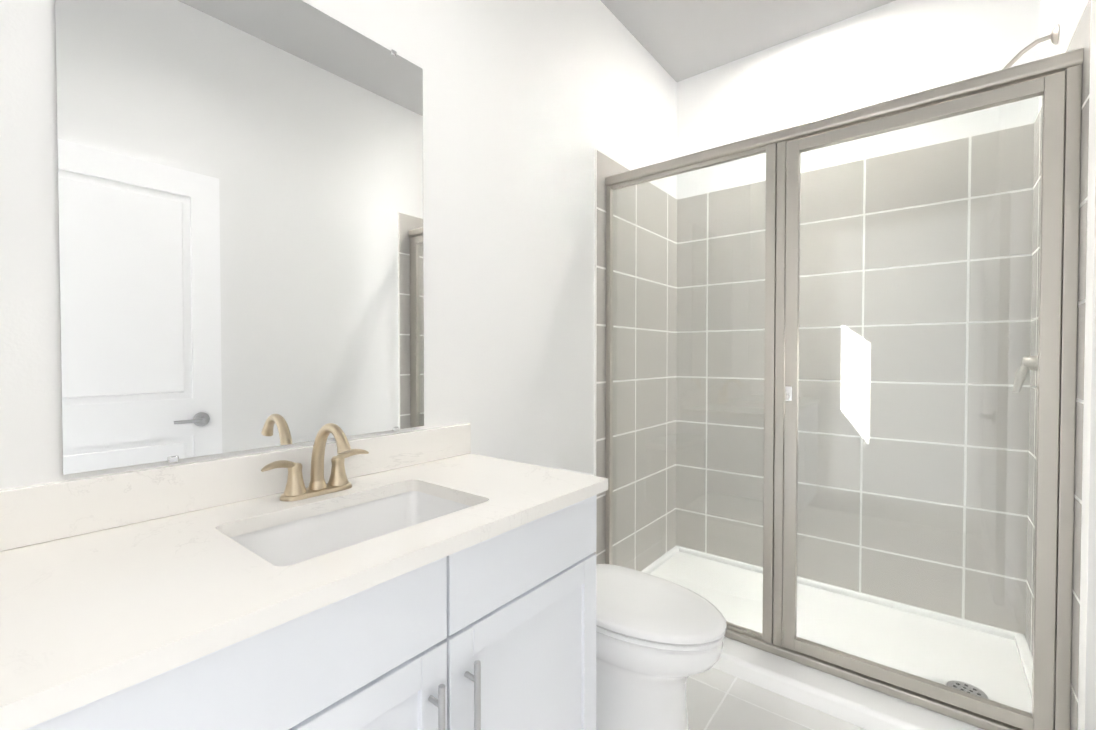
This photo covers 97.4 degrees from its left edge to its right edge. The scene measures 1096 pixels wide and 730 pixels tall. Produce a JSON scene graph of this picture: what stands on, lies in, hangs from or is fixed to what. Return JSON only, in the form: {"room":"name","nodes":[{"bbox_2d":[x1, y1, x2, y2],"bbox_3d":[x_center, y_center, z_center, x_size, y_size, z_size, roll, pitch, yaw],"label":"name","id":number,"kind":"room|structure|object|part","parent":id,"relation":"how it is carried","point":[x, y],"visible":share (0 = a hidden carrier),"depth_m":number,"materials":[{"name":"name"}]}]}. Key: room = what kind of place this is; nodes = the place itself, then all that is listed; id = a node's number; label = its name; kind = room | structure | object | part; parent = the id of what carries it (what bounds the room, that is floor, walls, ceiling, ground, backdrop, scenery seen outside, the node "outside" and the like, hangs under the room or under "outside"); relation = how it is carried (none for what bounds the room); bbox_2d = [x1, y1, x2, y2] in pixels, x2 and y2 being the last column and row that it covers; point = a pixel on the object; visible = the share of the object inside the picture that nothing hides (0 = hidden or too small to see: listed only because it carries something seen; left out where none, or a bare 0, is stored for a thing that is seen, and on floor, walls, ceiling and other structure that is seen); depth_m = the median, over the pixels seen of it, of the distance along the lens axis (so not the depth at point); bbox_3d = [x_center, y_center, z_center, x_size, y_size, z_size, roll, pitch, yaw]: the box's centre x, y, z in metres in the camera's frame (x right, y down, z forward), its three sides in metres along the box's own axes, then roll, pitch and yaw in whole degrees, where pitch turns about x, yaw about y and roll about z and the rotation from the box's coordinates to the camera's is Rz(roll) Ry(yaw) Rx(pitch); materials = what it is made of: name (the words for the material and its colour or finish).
{"room":"bathroom","nodes":[
{"label":"bathroom","id":0,"kind":"room"},
{"bbox_2d":[0,0,676,489],"bbox_3d":[-0.238,-0.262,1.739,0.100,2.850,3.332,1,1,39],"label":"wall","id":1,"kind":"structure","parent":0,"point":[530,106],"depth_m":1.68,"materials":[{"name":"white paint"}]},
{"bbox_2d":[0,423,470,550],"bbox_3d":[-0.713,0.254,1.051,0.020,0.100,1.440,1,1,39],"label":"backsplash","id":2,"kind":"structure","parent":1,"relation":"attached to","point":[38,513],"depth_m":0.96,"materials":[{"name":"white stone"}]},
{"bbox_2d":[55,0,423,474],"bbox_3d":[-0.625,-0.350,1.162,0.009,1.096,0.785,1,1,39],"label":"mirror","id":3,"kind":"object","parent":1,"relation":"attached to","point":[240,201],"visible":1,"depth_m":1.06,"materials":[{"name":"silver mirror"}]},
{"bbox_2d":[594,149,676,570],"bbox_3d":[0.499,0.076,2.580,0.012,2.145,0.907,1,1,39],"label":"wall tile","id":4,"kind":"structure","parent":1,"relation":"attached to","point":[605,165],"depth_m":2.53,"materials":[{"name":"grey tile"}]},
{"bbox_2d":[601,0,894,81],"bbox_3d":[0.407,-1.728,1.200,1.750,0.100,3.332,1,1,39],"label":"ceiling","id":5,"kind":"structure","parent":0,"point":[679,40],"depth_m":2.40,"materials":[{"name":"grey paint"}]},
{"bbox_2d":[686,668,865,729],"bbox_3d":[0.407,1.222,1.250,1.750,0.100,3.332,1,1,39],"label":"floor","id":6,"kind":"structure","parent":0,"point":[716,699],"depth_m":1.63,"materials":[{"name":"tile"}]},
{"bbox_2d":[0,487,607,729],"bbox_3d":[-0.503,0.757,0.885,0.566,0.840,1.420,1,1,39],"label":"bathroom vanity","id":7,"kind":"object","parent":6,"relation":"on","point":[441,578],"depth_m":0.83,"materials":[{"name":"white wood"}]},
{"bbox_2d":[0,451,607,722],"bbox_3d":[-0.505,0.322,0.886,0.553,0.030,1.440,1,1,39],"label":"countertop","id":8,"kind":"structure","parent":7,"relation":"on","point":[78,613],"depth_m":0.72,"materials":[{"name":"white stone"}]},
{"bbox_2d":[256,423,371,502],"bbox_3d":[-0.503,0.218,1.107,0.170,0.170,0.252,1,1,39],"label":"faucet","id":9,"kind":"object","parent":8,"relation":"on","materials":[{"name":"gold metal"}]},
{"bbox_2d":[224,483,479,566],"bbox_3d":[-0.381,0.399,1.004,0.351,0.152,0.513,1,1,39],"label":"sink","id":10,"kind":"object","parent":8,"relation":"in","point":[283,539],"depth_m":1.12,"materials":[{"name":"white ceramic"}]},
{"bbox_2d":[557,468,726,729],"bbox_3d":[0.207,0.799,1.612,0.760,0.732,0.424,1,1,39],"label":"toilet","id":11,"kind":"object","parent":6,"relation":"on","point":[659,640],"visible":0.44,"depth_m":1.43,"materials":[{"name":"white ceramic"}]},
{"bbox_3d":[-0.011,0.610,1.782,0.204,0.360,0.424,1,1,39],"label":"tank","id":12,"kind":"part","parent":11,"relation":"part of","materials":[{"name":"white ceramic"}]},
{"bbox_3d":[0.214,0.980,1.609,0.724,0.372,0.364,1,1,39],"label":"bowl","id":13,"kind":"part","parent":11,"relation":"part of","materials":[{"name":"white ceramic"}]},
{"bbox_3d":[0.282,0.768,1.552,0.568,0.044,0.376,1,1,39],"label":"seat","id":14,"kind":"part","parent":11,"relation":"part of","materials":[{"name":"white ceramic"}]},
{"bbox_2d":[605,24,1082,729],"bbox_3d":[1.086,-0.007,2.071,1.536,2.330,0.944,1,1,39],"label":"shower","id":15,"kind":"object","parent":6,"relation":"on","point":[859,658],"visible":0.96,"depth_m":1.68,"materials":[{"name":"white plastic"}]},
{"bbox_3d":[1.666,-1.071,1.722,0.217,0.192,0.084,1,1,39],"label":"arm","id":16,"kind":"part","parent":15,"relation":"part of"},
{"bbox_2d":[676,0,1039,198],"bbox_3d":[1.414,-0.275,2.489,1.550,2.850,0.100,1,1,39],"label":"wall","id":17,"kind":"structure","parent":0,"point":[895,49],"depth_m":2.34,"materials":[{"name":"white paint"}]},
{"bbox_2d":[676,122,1033,636],"bbox_3d":[1.379,0.079,2.451,1.526,2.145,0.012,1,1,39],"label":"wall tile","id":18,"kind":"structure","parent":17,"relation":"attached to","point":[876,309],"depth_m":2.27,"materials":[{"name":"grey tile"}]},
{"bbox_2d":[1038,0,1095,729],"bbox_3d":[1.053,-0.245,0.711,0.100,2.850,3.332,1,1,39],"label":"wall","id":19,"kind":"structure","parent":0,"point":[1065,15],"depth_m":1.25,"materials":[{"name":"white paint"}]},
{"bbox_2d":[1026,0,1095,729],"bbox_3d":[1.702,0.093,1.622,0.012,2.145,0.907,1,1,39],"label":"wall tile","id":20,"kind":"structure","parent":19,"relation":"attached to","point":[1084,36],"depth_m":1.30,"materials":[{"name":"grey tile"}]}
]}

